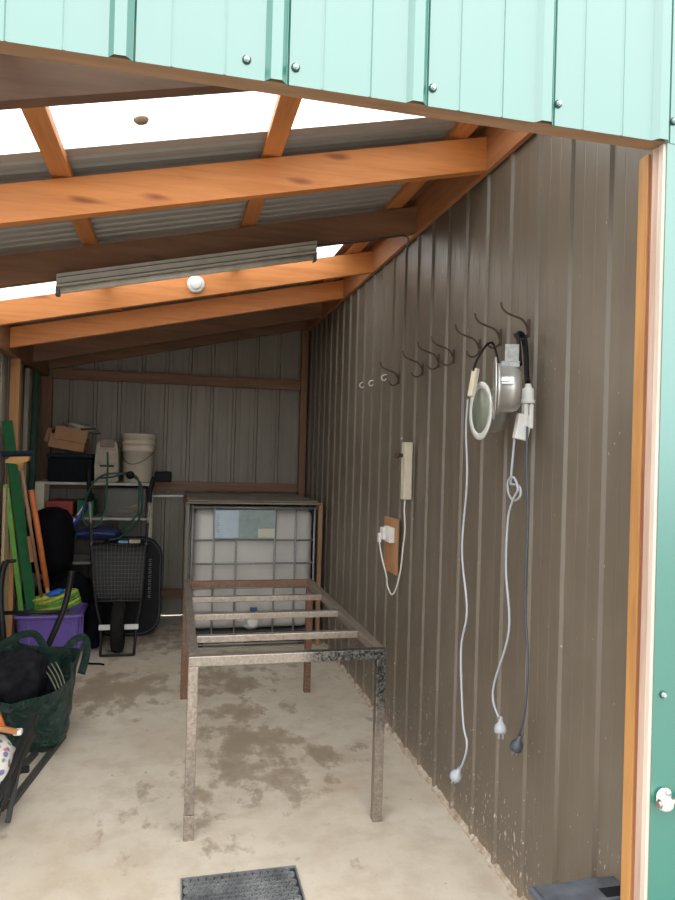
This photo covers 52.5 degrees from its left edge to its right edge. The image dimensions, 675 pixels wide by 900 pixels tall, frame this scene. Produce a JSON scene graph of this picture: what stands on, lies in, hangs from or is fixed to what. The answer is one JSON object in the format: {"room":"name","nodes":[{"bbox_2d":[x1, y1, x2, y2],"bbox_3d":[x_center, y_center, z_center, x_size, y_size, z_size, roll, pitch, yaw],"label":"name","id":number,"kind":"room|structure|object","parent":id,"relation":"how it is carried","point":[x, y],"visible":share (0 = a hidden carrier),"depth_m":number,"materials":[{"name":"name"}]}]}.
{"room":"storage shed","nodes":[
{"label":"storage shed","id":0,"kind":"room"},
{"bbox_2d":[0,353,39,633],"bbox_3d":[-2.152,0.309,3.652,0.023,2.500,5.500,2,0,-13],"label":"wall","id":1,"kind":"structure","parent":0,"point":[5,362],"depth_m":5.15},
{"bbox_2d":[7,358,20,636],"bbox_3d":[-2.405,0.443,5.054,0.065,2.234,0.045,2,0,-13],"label":"stud","id":2,"kind":"object","parent":1,"relation":"attached to","point":[15,368],"visible":0.46,"depth_m":5.04,"materials":[{"name":"brown wood"}]},
{"bbox_2d":[0,325,48,375],"bbox_3d":[-2.074,-0.771,3.772,0.065,0.195,5.100,2,0,-13],"label":"trim","id":3,"kind":"structure","parent":1,"relation":"attached to","point":[25,354],"depth_m":5.12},
{"bbox_2d":[11,282,311,326],"bbox_3d":[-1.393,-1.114,5.680,2.690,0.624,2.100,2,0,-13],"label":"ceiling","id":4,"kind":"structure","parent":0,"point":[309,283],"depth_m":5.15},
{"bbox_2d":[21,107,123,312],"bbox_3d":[-1.343,-1.013,3.919,0.072,0.033,5.130,2,0,-13],"label":"purlin","id":5,"kind":"object","parent":4,"relation":"attached to","point":[40,121],"visible":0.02,"depth_m":2.28,"materials":[{"name":"brown wood"}]},
{"bbox_2d":[0,244,342,296],"bbox_3d":[-1.047,-1.115,4.221,2.690,0.623,0.980,2,0,-13],"label":"window","id":6,"kind":"structure","parent":4,"relation":"attached to","point":[322,251],"depth_m":4.47,"materials":[{"name":"white"}]},
{"bbox_2d":[219,95,301,297],"bbox_3d":[-0.594,-1.163,4.097,0.072,0.033,5.130,2,0,-13],"label":"purlin","id":7,"kind":"object","parent":4,"relation":"attached to","point":[285,110],"visible":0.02,"depth_m":2.51,"materials":[{"name":"brown wood"}]},
{"bbox_2d":[318,122,478,283],"bbox_3d":[0.164,-1.316,4.277,0.072,0.033,5.130,2,0,-13],"label":"purlin","id":8,"kind":"object","parent":4,"relation":"attached to","point":[461,130],"visible":0.03,"depth_m":3.43,"materials":[{"name":"brown wood"}]},
{"bbox_2d":[37,329,305,614],"bbox_3d":[-1.539,0.052,6.604,2.540,3.066,0.023,2,0,-13],"label":"wall","id":9,"kind":"structure","parent":0,"point":[203,433],"depth_m":6.61,"materials":[{"name":"metal"}]},
{"bbox_2d":[161,589,182,597],"bbox_3d":[-1.541,1.366,6.520,2.291,0.078,0.045,2,0,-13],"label":"wall rail","id":10,"kind":"object","parent":9,"relation":"attached to","point":[165,593],"visible":0.11,"depth_m":6.49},
{"bbox_2d":[50,481,297,491],"bbox_3d":[-1.512,0.344,6.525,2.291,0.083,0.045,2,0,-13],"label":"wall rail","id":11,"kind":"object","parent":9,"relation":"attached to","point":[177,486],"visible":0.76,"depth_m":6.56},
{"bbox_2d":[53,368,300,390],"bbox_3d":[-1.484,-0.670,6.530,2.291,0.095,0.045,2,0,-13],"label":"wall rail","id":12,"kind":"object","parent":9,"relation":"attached to","point":[58,373],"visible":1,"depth_m":6.49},
{"bbox_2d":[0,117,455,256],"bbox_3d":[-0.783,-1.110,3.109,2.690,0.624,1.385,2,0,-13],"label":"ceiling","id":13,"kind":"structure","parent":0,"point":[95,160],"depth_m":2.84,"materials":[{"name":"metal"}]},
{"bbox_2d":[0,97,347,150],"bbox_3d":[-0.506,-1.111,1.944,2.690,0.623,1.100,2,0,-13],"label":"window","id":14,"kind":"structure","parent":13,"relation":"attached to","point":[114,120],"depth_m":2.34,"materials":[{"name":"white"}]},
{"bbox_2d":[133,116,148,124],"bbox_3d":[-0.643,-1.080,2.246,0.051,0.025,0.041,2,0,-13],"label":"dry leaf","id":15,"kind":"object","parent":14,"relation":"attached to","point":[139,120],"visible":1,"depth_m":2.23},
{"bbox_2d":[0,615,512,899],"bbox_3d":[-0.887,1.655,3.749,2.800,0.120,5.900,2,0,-13],"label":"floor","id":16,"kind":"structure","parent":0,"point":[283,775],"depth_m":3.17,"materials":[{"name":"concrete"}]},
{"bbox_2d":[1,486,10,635],"bbox_3d":[-2.393,0.909,4.922,0.020,1.300,0.160,2,0,-13],"label":"board","id":17,"kind":"object","parent":16,"relation":"on","point":[5,540],"visible":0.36,"depth_m":4.89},
{"bbox_2d":[0,713,37,822],"bbox_3d":[-1.541,1.385,2.913,0.427,0.389,0.361,2,0,-13],"label":"stand","id":18,"kind":"object","parent":16,"relation":"on","point":[9,784],"visible":1,"depth_m":2.93,"materials":[{"name":"paint"}]},
{"bbox_2d":[0,734,15,782],"bbox_3d":[-1.507,1.337,2.901,0.256,0.237,0.266,2,0,-13],"label":"floral bag","id":19,"kind":"object","parent":18,"relation":"on","point":[7,750],"visible":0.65,"depth_m":2.88,"materials":[{"name":"fabric"}]},
{"bbox_2d":[0,712,22,735],"bbox_3d":[-1.458,1.154,2.916,0.051,0.167,0.235,1,0,43],"label":"clamp","id":20,"kind":"object","parent":19,"relation":"on","point":[5,729],"visible":1,"depth_m":2.94,"materials":[{"name":"orange plastic"}]},
{"bbox_2d":[20,766,29,773],"bbox_3d":[-1.555,1.441,2.906,0.400,0.027,0.330,2,0,-13],"label":"tray","id":21,"kind":"object","parent":18,"relation":"on","point":[25,769],"depth_m":3.09,"materials":[{"name":"black paint"}]},
{"bbox_2d":[15,368,29,642],"bbox_3d":[-2.477,0.454,5.384,0.036,2.190,0.081,2,0,-36],"label":"batten","id":22,"kind":"object","parent":16,"relation":"on","point":[27,370],"visible":0.49,"depth_m":5.37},
{"bbox_2d":[22,365,27,604],"bbox_3d":[-2.487,0.434,5.431,0.040,2.211,0.083,1,0,22],"label":"leaning pole","id":23,"kind":"object","parent":16,"relation":"on","point":[25,366],"visible":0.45,"depth_m":5.42,"materials":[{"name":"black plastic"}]},
{"bbox_2d":[20,751,37,774],"bbox_3d":[-1.552,1.563,3.344,0.030,0.022,0.387,2,0,-2],"label":"bar","id":24,"kind":"object","parent":16,"relation":"on","point":[33,754],"visible":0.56,"depth_m":3.46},
{"bbox_2d":[24,369,38,604],"bbox_3d":[-2.502,0.445,5.589,0.086,2.210,0.050,1,0,43],"label":"parasol","id":25,"kind":"object","parent":16,"relation":"on","point":[35,373],"visible":0.46,"depth_m":5.57,"materials":[{"name":"green fabric"}]},
{"bbox_2d":[5,734,66,808],"bbox_3d":[-1.471,1.565,3.379,0.030,0.022,0.759,2,0,-4],"label":"bar","id":26,"kind":"object","parent":16,"relation":"on","point":[23,787],"visible":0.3,"depth_m":3.30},
{"bbox_2d":[0,559,74,646],"bbox_3d":[-1.939,1.131,4.357,0.461,0.850,0.169,2,0,-8],"label":"frame","id":27,"kind":"object","parent":16,"relation":"on","point":[61,613],"visible":0.72,"depth_m":4.37,"materials":[{"name":"paint"}]},
{"bbox_2d":[0,630,90,752],"bbox_3d":[-1.700,1.317,3.769,0.586,0.501,0.727,2,0,-13],"label":"bag","id":28,"kind":"object","parent":16,"relation":"on","point":[53,709],"visible":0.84,"depth_m":3.60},
{"bbox_2d":[0,647,49,703],"bbox_3d":[-1.754,1.262,3.779,0.286,0.310,0.415,2,0,-13],"label":"cushion","id":29,"kind":"object","parent":28,"relation":"in","point":[23,675],"visible":0.9,"depth_m":3.65,"materials":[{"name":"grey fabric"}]},
{"bbox_2d":[38,687,58,696],"bbox_3d":[-1.611,1.427,3.833,0.195,0.172,0.254,2,0,-13],"label":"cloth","id":30,"kind":"object","parent":28,"relation":"in","point":[50,690],"visible":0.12,"depth_m":3.82,"materials":[{"name":"black fabric"}]},
{"bbox_2d":[39,376,52,499],"bbox_3d":[-2.673,0.443,6.240,0.088,2.230,0.065,2,0,-13],"label":"post","id":31,"kind":"object","parent":16,"relation":"on","point":[47,381],"visible":0.49,"depth_m":6.21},
{"bbox_2d":[12,603,87,647],"bbox_3d":[-2.190,1.386,5.243,0.492,0.337,0.441,2,0,-13],"label":"tub","id":32,"kind":"object","parent":16,"relation":"on","point":[71,625],"visible":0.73,"depth_m":5.08,"materials":[{"name":"plastic"}]},
{"bbox_2d":[3,484,23,610],"bbox_3d":[-2.357,0.724,4.987,0.040,0.960,0.219,1,0,20],"label":"handle","id":33,"kind":"object","parent":32,"relation":"on","point":[10,518],"visible":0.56,"depth_m":4.98,"materials":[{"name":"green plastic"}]},
{"bbox_2d":[1,420,35,609],"bbox_3d":[-2.306,0.481,4.985,0.092,1.392,0.290,1,0,43],"label":"plank","id":34,"kind":"object","parent":32,"relation":"on","point":[7,426],"depth_m":4.99,"materials":[{"name":"paint"}]},
{"bbox_2d":[0,450,42,597],"bbox_3d":[-2.223,0.548,4.832,0.196,1.100,0.486,2,0,-10],"label":"broom","id":35,"kind":"object","parent":32,"relation":"on","point":[16,457],"visible":1,"depth_m":4.70,"materials":[{"name":"brown wood"}]},
{"bbox_2d":[17,462,25,470],"bbox_3d":[-2.151,0.112,4.649,0.064,0.055,0.062,2,0,-13],"label":"socket","id":36,"kind":"object","parent":35,"relation":"attached to","point":[20,465],"depth_m":4.63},
{"bbox_2d":[28,490,49,593],"bbox_3d":[-2.199,0.715,5.064,0.189,0.846,0.042,2,0,-40],"label":"pole","id":37,"kind":"object","parent":32,"relation":"on","point":[32,497],"visible":0.8,"depth_m":5.04,"materials":[{"name":"wood"}]},
{"bbox_2d":[45,589,64,596],"bbox_3d":[-2.107,1.066,5.114,0.133,0.056,0.104,2,0,-13],"label":"cloth","id":38,"kind":"object","parent":32,"relation":"on","point":[56,592],"visible":1,"depth_m":5.08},
{"bbox_2d":[29,588,81,615],"bbox_3d":[-2.126,1.150,5.170,0.368,0.203,0.261,2,0,-13],"label":"coil","id":39,"kind":"object","parent":32,"relation":"on","point":[55,602],"visible":0.77,"depth_m":5.07,"materials":[{"name":"green plastic"}]},
{"bbox_2d":[35,571,93,631],"bbox_3d":[-2.226,1.276,5.607,0.512,0.593,0.263,2,0,-13],"label":"bundle","id":40,"kind":"object","parent":16,"relation":"on","point":[82,583],"visible":0.28,"depth_m":5.54,"materials":[{"name":"fabric"}]},
{"bbox_2d":[29,507,74,573],"bbox_3d":[-2.310,0.720,5.548,0.340,0.520,0.340,2,0,-13],"label":"bag","id":41,"kind":"object","parent":40,"relation":"on","point":[56,523],"visible":0.83,"depth_m":5.43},
{"bbox_2d":[32,479,152,589],"bbox_3d":[-2.144,0.924,6.057,0.950,1.297,0.465,2,0,-13],"label":"shelf unit","id":42,"kind":"object","parent":16,"relation":"on","point":[42,487],"visible":0.23,"depth_m":5.90,"materials":[{"name":"beige plastic"}]},
{"bbox_2d":[46,499,77,516],"bbox_3d":[-2.396,0.501,5.958,0.220,0.133,0.300,2,0,-13],"label":"box","id":43,"kind":"object","parent":42,"relation":"on","point":[70,505],"visible":0.61,"depth_m":5.83,"materials":[{"name":"cardboard"}]},
{"bbox_2d":[46,453,94,481],"bbox_3d":[-2.325,0.151,6.016,0.375,0.238,0.400,2,0,-13],"label":"tub","id":44,"kind":"object","parent":42,"relation":"on","point":[64,467],"visible":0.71,"depth_m":5.83,"materials":[{"name":"plastic"}]},
{"bbox_2d":[43,425,88,452],"bbox_3d":[-2.353,-0.096,5.978,0.365,0.228,0.280,2,0,-13],"label":"cardboard box","id":45,"kind":"object","parent":44,"relation":"on","point":[67,438],"visible":1,"depth_m":5.86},
{"bbox_2d":[64,422,100,433],"bbox_3d":[-2.239,-0.193,6.013,0.316,0.097,0.258,2,0,-13],"label":"paper bag","id":46,"kind":"object","parent":45,"relation":"on","point":[70,424],"visible":0.84,"depth_m":5.93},
{"bbox_2d":[77,498,96,516],"bbox_3d":[-2.188,0.502,5.982,0.135,0.143,0.250,2,0,-13],"label":"carton","id":47,"kind":"object","parent":42,"relation":"on","point":[80,502],"visible":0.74,"depth_m":5.87,"materials":[{"name":"cardboard"}]},
{"bbox_2d":[94,439,120,481],"bbox_3d":[-2.026,0.091,6.048,0.202,0.375,0.295,2,0,-13],"label":"jerry can","id":48,"kind":"object","parent":42,"relation":"on","point":[111,446],"visible":0.94,"depth_m":5.92,"materials":[{"name":"beige plastic"}]},
{"bbox_2d":[82,452,142,540],"bbox_3d":[-1.830,0.377,5.584,0.474,0.718,0.071,2,0,-5],"label":"garden hose","id":49,"kind":"object","parent":42,"relation":"hanging from","point":[107,473],"visible":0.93,"depth_m":5.59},
{"bbox_2d":[121,433,155,482],"bbox_3d":[-1.780,0.070,6.124,0.306,0.432,0.302,2,0,-13],"label":"bucket","id":50,"kind":"object","parent":42,"relation":"on","point":[138,449],"visible":0.98,"depth_m":6.01,"materials":[{"name":"plastic"}]},
{"bbox_2d":[155,471,171,481],"bbox_3d":[-1.596,0.243,6.271,0.150,0.094,0.100,2,0,-13],"label":"box","id":51,"kind":"object","parent":42,"relation":"on","point":[161,476],"visible":0.94,"depth_m":6.22,"materials":[{"name":"plastic"}]},
{"bbox_2d":[86,601,104,648],"bbox_3d":[-1.924,1.370,5.446,0.144,0.400,0.215,2,0,-13],"label":"sack","id":52,"kind":"object","parent":16,"relation":"on","point":[92,625],"visible":0.66,"depth_m":5.37,"materials":[{"name":"plastic"}]},
{"bbox_2d":[86,469,155,656],"bbox_3d":[-1.756,0.873,5.437,0.562,1.412,0.548,2,0,-13],"label":"wheelbarrow","id":53,"kind":"object","parent":16,"relation":"on","point":[117,569],"visible":1,"depth_m":5.41,"materials":[{"name":"black paint"}]},
{"bbox_2d":[92,545,144,600],"bbox_3d":[-1.741,0.970,5.424,0.407,0.424,0.138,2,0,-13],"label":"tray","id":54,"kind":"object","parent":53,"relation":"on","point":[116,575],"depth_m":5.43,"materials":[{"name":"metal"}]},
{"bbox_2d":[102,536,162,635],"bbox_3d":[-1.776,1.155,5.828,0.542,0.828,0.112,2,0,-13],"label":"board","id":55,"kind":"object","parent":16,"relation":"on","point":[150,613],"visible":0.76,"depth_m":5.84,"materials":[{"name":"plastic"}]},
{"bbox_2d":[75,526,121,539],"bbox_3d":[-1.993,0.694,5.718,0.388,0.114,0.254,2,0,-13],"label":"bag","id":56,"kind":"object","parent":55,"relation":"on","point":[107,529],"visible":0.8,"depth_m":5.63,"materials":[{"name":"fabric"}]},
{"bbox_2d":[73,503,88,527],"bbox_3d":[-2.125,0.553,5.611,0.183,0.252,0.053,2,0,-13],"label":"tube","id":57,"kind":"object","parent":56,"relation":"on","point":[77,518],"visible":0.57,"depth_m":5.59,"materials":[{"name":"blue plastic"}]},
{"bbox_2d":[76,532,114,535],"bbox_3d":[-1.975,0.687,5.595,0.305,0.039,0.046,2,0,-13],"label":"strap","id":58,"kind":"object","parent":56,"relation":"on","point":[81,533],"visible":0.91,"depth_m":5.58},
{"bbox_2d":[180,865,305,899],"bbox_3d":[-0.296,1.596,2.271,0.433,0.016,0.652,2,0,-13],"label":"rubber mat","id":59,"kind":"object","parent":16,"relation":"on","point":[276,883],"visible":1,"depth_m":2.50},
{"bbox_2d":[188,504,315,646],"bbox_3d":[-0.795,1.032,6.049,1.036,1.155,0.986,2,0,-13],"label":"water tank","id":60,"kind":"object","parent":16,"relation":"on","point":[227,541],"visible":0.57,"depth_m":5.64,"materials":[{"name":"plastic"}]},
{"bbox_2d":[242,515,257,531],"bbox_3d":[-0.715,0.602,5.600,0.130,0.135,0.002,2,0,-13],"label":"print","id":61,"kind":"object","parent":60,"relation":"attached to","point":[249,522],"depth_m":5.60},
{"bbox_2d":[183,493,322,645],"bbox_3d":[-0.802,1.014,6.075,1.120,1.192,1.040,2,0,-13],"label":"surround","id":62,"kind":"object","parent":16,"relation":"on","point":[190,498],"visible":0.96,"depth_m":5.70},
{"bbox_2d":[180,579,386,841],"bbox_3d":[-0.400,1.233,3.704,0.848,0.752,1.670,2,0,-13],"label":"frame","id":63,"kind":"object","parent":16,"relation":"on","point":[191,660],"visible":1,"depth_m":3.12,"materials":[{"name":"metal"}]},
{"bbox_2d":[297,331,308,506],"bbox_3d":[-0.360,0.226,6.788,0.064,2.800,0.065,2,0,-13],"label":"stud","id":64,"kind":"object","parent":16,"relation":"on","point":[304,334],"visible":0.56,"depth_m":6.76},
{"bbox_2d":[528,876,620,899],"bbox_3d":[0.662,1.415,1.870,0.274,0.428,0.117,2,0,-13],"label":"tool case","id":65,"kind":"object","parent":16,"relation":"on","point":[609,887],"visible":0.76,"depth_m":1.87,"materials":[{"name":"grey plastic"}]},
{"bbox_2d":[0,0,674,899],"bbox_3d":[0.431,0.079,1.639,4.400,3.184,0.021,2,0,-13],"label":"wall","id":66,"kind":"structure","parent":0,"point":[607,66],"depth_m":1.62,"materials":[{"name":"metal"}]},
{"bbox_2d":[242,55,250,63],"bbox_3d":[-0.198,-0.850,1.491,0.019,0.019,0.004,2,0,-13],"label":"screw","id":67,"kind":"object","parent":66,"relation":"in","point":[246,59],"depth_m":1.49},
{"bbox_2d":[291,63,299,71],"bbox_3d":[-0.092,-0.847,1.516,0.019,0.019,0.004,2,0,-13],"label":"screw","id":68,"kind":"object","parent":66,"relation":"in","point":[295,67],"depth_m":1.51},
{"bbox_2d":[0,41,664,150],"bbox_3d":[-0.431,-0.862,1.468,2.590,0.086,0.051,2,0,-13],"label":"trim","id":69,"kind":"structure","parent":66,"relation":"attached to","point":[120,63],"depth_m":1.55,"materials":[{"name":"wood"}]},
{"bbox_2d":[634,143,666,899],"bbox_3d":[0.823,0.426,1.751,0.062,2.412,0.017,2,0,-13],"label":"trim","id":70,"kind":"structure","parent":66,"relation":"attached to","point":[662,148],"depth_m":1.74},
{"bbox_2d":[655,788,674,811],"bbox_3d":[0.849,0.881,1.726,0.102,0.051,0.036,2,0,-13],"label":"bolt","id":71,"kind":"object","parent":66,"relation":"attached to","point":[664,802],"visible":1,"depth_m":1.71,"materials":[{"name":"metal"}]},
{"bbox_2d":[304,133,670,899],"bbox_3d":[0.264,0.120,4.341,0.012,3.020,5.205,2,0,-13],"label":"wall","id":72,"kind":"structure","parent":0,"point":[549,234],"depth_m":2.68,"materials":[{"name":"metal"}]},
{"bbox_2d":[0,54,250,109],"bbox_3d":[-0.344,-1.009,1.790,2.368,0.673,0.045,2,0,-13],"label":"rafter","id":73,"kind":"object","parent":72,"relation":"attached to","point":[25,82],"visible":0.11,"depth_m":1.70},
{"bbox_2d":[10,280,343,347],"bbox_3d":[-1.118,-1.014,5.050,2.368,0.673,0.045,2,0,-13],"label":"rafter","id":74,"kind":"object","parent":72,"relation":"attached to","point":[96,325],"visible":1,"depth_m":5.01,"materials":[{"name":"brown wood"}]},
{"bbox_2d":[33,302,321,361],"bbox_3d":[-1.302,-1.015,5.828,2.368,0.673,0.045,2,0,-13],"label":"rafter","id":75,"kind":"object","parent":72,"relation":"attached to","point":[174,332],"visible":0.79,"depth_m":5.79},
{"bbox_2d":[49,321,306,369],"bbox_3d":[-1.464,-1.026,6.509,2.368,0.653,0.045,2,0,-13],"label":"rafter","id":76,"kind":"object","parent":72,"relation":"attached to","point":[302,325],"visible":0.64,"depth_m":6.47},
{"bbox_2d":[0,251,372,325],"bbox_3d":[-0.933,-1.012,4.271,2.368,0.673,0.045,2,0,-13],"label":"rafter","id":77,"kind":"object","parent":72,"relation":"attached to","point":[48,306],"visible":0.89,"depth_m":4.23,"materials":[{"name":"brown wood"}]},
{"bbox_2d":[187,276,204,292],"bbox_3d":[-0.877,-1.028,4.243,0.108,0.108,0.034,2,0,-13],"label":"ceiling rose","id":78,"kind":"object","parent":77,"relation":"attached to","point":[195,284],"visible":0.95,"depth_m":4.23,"materials":[{"name":"white plastic"}]},
{"bbox_2d":[0,207,416,288],"bbox_3d":[-0.737,-1.011,3.444,2.368,0.673,0.045,2,0,-13],"label":"rafter","id":79,"kind":"object","parent":72,"relation":"attached to","point":[36,267],"visible":0.89,"depth_m":3.44,"materials":[{"name":"wood"}]},
{"bbox_2d":[55,241,316,296],"bbox_3d":[-0.718,-0.893,3.374,1.238,0.376,0.090,2,0,-13],"label":"light","id":80,"kind":"object","parent":79,"relation":"attached to","point":[100,278],"visible":1,"depth_m":3.33,"materials":[{"name":"grey metal"}]},
{"bbox_2d":[317,235,408,253],"bbox_3d":[0.142,-1.107,3.634,0.574,0.126,0.069,2,0,-26],"label":"cable","id":81,"kind":"object","parent":80,"relation":"attached to","point":[401,235],"visible":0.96,"depth_m":3.63,"materials":[{"name":"plastic"}]},
{"bbox_2d":[0,137,486,227],"bbox_3d":[-0.540,-1.010,2.617,2.368,0.673,0.045,2,0,-13],"label":"rafter","id":82,"kind":"object","parent":72,"relation":"attached to","point":[70,198],"visible":1,"depth_m":2.63,"materials":[{"name":"brown wood"}]},
{"bbox_2d":[310,241,376,284],"bbox_3d":[-0.058,-1.340,5.329,0.252,0.061,3.000,2,0,-13],"label":"rafter","id":83,"kind":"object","parent":72,"relation":"attached to","point":[344,247],"depth_m":4.55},
{"bbox_2d":[380,362,399,385],"bbox_3d":[0.300,-0.438,3.954,0.119,0.136,0.018,2,0,-13],"label":"coat hook","id":84,"kind":"object","parent":72,"relation":"attached to","point":[398,375],"visible":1,"depth_m":3.96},
{"bbox_2d":[383,516,398,575],"bbox_3d":[0.313,0.553,3.999,0.014,0.317,0.235,2,0,-13],"label":"board","id":85,"kind":"object","parent":72,"relation":"attached to","point":[390,549],"visible":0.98,"depth_m":3.95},
{"bbox_2d":[377,526,394,542],"bbox_3d":[0.279,0.491,3.967,0.070,0.095,0.120,2,0,-13],"label":"power outlet","id":86,"kind":"object","parent":85,"relation":"attached to","point":[386,533],"visible":1,"depth_m":3.96,"materials":[{"name":"white plastic"}]},
{"bbox_2d":[383,526,394,542],"bbox_3d":[0.298,0.488,3.972,0.031,0.088,0.120,2,0,-13],"label":"outlet plate","id":87,"kind":"object","parent":86,"relation":"attached to","point":[388,531],"depth_m":3.93,"materials":[{"name":"white plastic"}]},
{"bbox_2d":[379,500,405,594],"bbox_3d":[0.306,0.541,3.847,0.019,0.542,0.330,2,0,-22],"label":"lead","id":88,"kind":"object","parent":86,"relation":"attached to","point":[393,593],"visible":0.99,"depth_m":3.75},
{"bbox_2d":[395,442,412,499],"bbox_3d":[0.355,0.112,3.716,0.087,0.310,0.057,2,0,-13],"label":"power strip","id":89,"kind":"object","parent":72,"relation":"attached to","point":[407,447],"visible":1,"depth_m":3.69,"materials":[{"name":"beige plastic"}]},
{"bbox_2d":[402,351,423,377],"bbox_3d":[0.391,-0.446,3.570,0.119,0.136,0.018,2,0,-13],"label":"coat hook","id":90,"kind":"object","parent":72,"relation":"attached to","point":[418,363],"visible":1,"depth_m":3.58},
{"bbox_2d":[312,628,526,899],"bbox_3d":[0.222,1.613,4.279,0.038,0.034,4.980,2,0,-13],"label":"baseboard","id":91,"kind":"structure","parent":72,"relation":"attached to","point":[512,891],"depth_m":3.15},
{"bbox_2d":[306,126,533,330],"bbox_3d":[0.290,-1.262,4.332,0.022,0.185,5.100,2,0,-13],"label":"trim","id":92,"kind":"structure","parent":72,"relation":"attached to","point":[443,193],"depth_m":3.42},
{"bbox_2d":[417,342,439,369],"bbox_3d":[0.443,-0.460,3.354,0.119,0.136,0.018,2,0,-13],"label":"coat hook","id":93,"kind":"object","parent":72,"relation":"attached to","point":[438,358],"visible":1,"depth_m":3.36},
{"bbox_2d":[431,336,454,365],"bbox_3d":[0.486,-0.457,3.173,0.119,0.136,0.018,2,0,-13],"label":"coat hook","id":94,"kind":"object","parent":72,"relation":"attached to","point":[449,350],"visible":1,"depth_m":3.18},
{"bbox_2d":[402,125,487,207],"bbox_3d":[0.605,-1.350,2.840,0.112,0.029,2.130,2,0,-13],"label":"rafter","id":95,"kind":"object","parent":72,"relation":"attached to","point":[475,134],"depth_m":3.50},
{"bbox_2d":[455,324,480,357],"bbox_3d":[0.550,-0.461,2.902,0.119,0.136,0.018,2,0,-13],"label":"coat hook","id":96,"kind":"object","parent":72,"relation":"attached to","point":[478,343],"visible":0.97,"depth_m":2.91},
{"bbox_2d":[474,313,501,348],"bbox_3d":[0.595,-0.470,2.715,0.119,0.136,0.018,2,0,-13],"label":"coat hook","id":97,"kind":"object","parent":72,"relation":"attached to","point":[499,333],"visible":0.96,"depth_m":2.72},
{"bbox_2d":[472,341,499,370],"bbox_3d":[0.588,-0.300,2.624,0.077,0.263,0.206,1,0,32],"label":"lead","id":98,"kind":"object","parent":97,"relation":"hanging from","point":[491,342],"visible":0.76,"depth_m":2.65,"materials":[{"name":"plastic"}]},
{"bbox_2d":[467,368,479,396],"bbox_3d":[0.509,-0.253,2.564,0.033,0.107,0.031,2,0,-25],"label":"box","id":99,"kind":"object","parent":98,"relation":"attached to","point":[474,374],"visible":1,"depth_m":2.55,"materials":[{"name":"beige plastic"}]},
{"bbox_2d":[457,399,468,768],"bbox_3d":[0.480,0.506,2.557,0.008,1.397,0.099,2,0,-13],"label":"lead","id":100,"kind":"object","parent":99,"relation":"hanging from","point":[467,404],"visible":1,"depth_m":2.58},
{"bbox_2d":[449,766,461,783],"bbox_3d":[0.447,1.230,2.593,0.046,0.075,0.048,2,0,-13],"label":"plug","id":101,"kind":"object","parent":100,"relation":"attached to","point":[455,775],"visible":0.94,"depth_m":2.58,"materials":[{"name":"plastic"}]},
{"bbox_2d":[469,382,507,439],"bbox_3d":[0.581,-0.145,2.575,0.111,0.218,0.218,2,0,-13],"label":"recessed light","id":102,"kind":"object","parent":98,"relation":"hanging from","point":[481,422],"visible":0.73,"depth_m":2.54,"materials":[{"name":"metal"}]},
{"bbox_2d":[500,302,529,340],"bbox_3d":[0.646,-0.468,2.499,0.119,0.136,0.018,2,0,-13],"label":"coat hook","id":103,"kind":"object","parent":72,"relation":"attached to","point":[527,325],"visible":0.88,"depth_m":2.50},
{"bbox_2d":[492,344,521,419],"bbox_3d":[0.583,-0.235,2.350,0.090,0.269,0.218,2,0,10],"label":"recessed light","id":104,"kind":"object","parent":103,"relation":"hanging from","point":[507,375],"visible":1,"depth_m":2.29,"materials":[{"name":"metal"}]},
{"bbox_2d":[515,331,529,383],"bbox_3d":[0.665,-0.335,2.462,0.052,0.200,0.115,2,0,8],"label":"lead","id":105,"kind":"object","parent":103,"relation":"hanging from","point":[526,353],"visible":0.92,"depth_m":2.47,"materials":[{"name":"plastic"}]},
{"bbox_2d":[512,413,529,440],"bbox_3d":[0.653,-0.081,2.421,0.066,0.097,0.024,2,0,-13],"label":"junction box","id":106,"kind":"object","parent":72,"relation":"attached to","point":[519,432],"visible":0.82,"depth_m":2.41,"materials":[{"name":"white plastic"}]},
{"bbox_2d":[492,438,521,717],"bbox_3d":[0.608,0.456,2.471,0.019,1.046,0.177,2,0,-13],"label":"lead","id":107,"kind":"object","parent":106,"relation":"hanging from","point":[519,489],"visible":0.99,"depth_m":2.46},
{"bbox_2d":[494,716,506,738],"bbox_3d":[0.589,1.007,2.479,0.046,0.075,0.048,2,0,-13],"label":"plug","id":108,"kind":"object","parent":107,"relation":"attached to","point":[500,727],"visible":1,"depth_m":2.47,"materials":[{"name":"plastic"}]},
{"bbox_2d":[521,384,534,428],"bbox_3d":[0.672,-0.155,2.420,0.050,0.158,0.050,2,0,-13],"label":"connector","id":109,"kind":"object","parent":106,"relation":"in","point":[527,401],"visible":0.95,"depth_m":2.41,"materials":[{"name":"white plastic"}]},
{"bbox_2d":[518,427,528,735],"bbox_3d":[0.650,0.454,2.363,0.014,1.073,0.070,2,0,-6],"label":"lead","id":110,"kind":"object","parent":109,"relation":"hanging from","point":[527,487],"visible":1,"depth_m":2.36,"materials":[{"name":"rubber"}]},
{"bbox_2d":[509,735,522,755],"bbox_3d":[0.623,1.028,2.388,0.046,0.078,0.046,2,0,-13],"label":"plug","id":111,"kind":"object","parent":110,"relation":"attached to","point":[516,745],"visible":1,"depth_m":2.37,"materials":[{"name":"plastic"}]},
{"bbox_2d":[522,404,533,428],"bbox_3d":[0.671,-0.119,2.420,0.036,0.087,0.026,2,0,-13],"label":"socket","id":112,"kind":"object","parent":109,"relation":"attached to","point":[527,409],"depth_m":2.41,"materials":[{"name":"white plastic"}]},
{"bbox_2d":[620,154,650,899],"bbox_3d":[0.808,0.426,1.821,0.058,2.412,0.038,2,0,-13],"label":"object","id":113,"kind":"structure","parent":72,"relation":"attached to","point":[644,163],"depth_m":1.81,"materials":[{"name":"wood"}]},
{"bbox_2d":[632,153,652,899],"bbox_3d":[0.818,0.426,1.795,0.052,2.412,0.018,2,0,-13],"label":"trim","id":114,"kind":"structure","parent":72,"relation":"attached to","point":[651,163],"depth_m":1.79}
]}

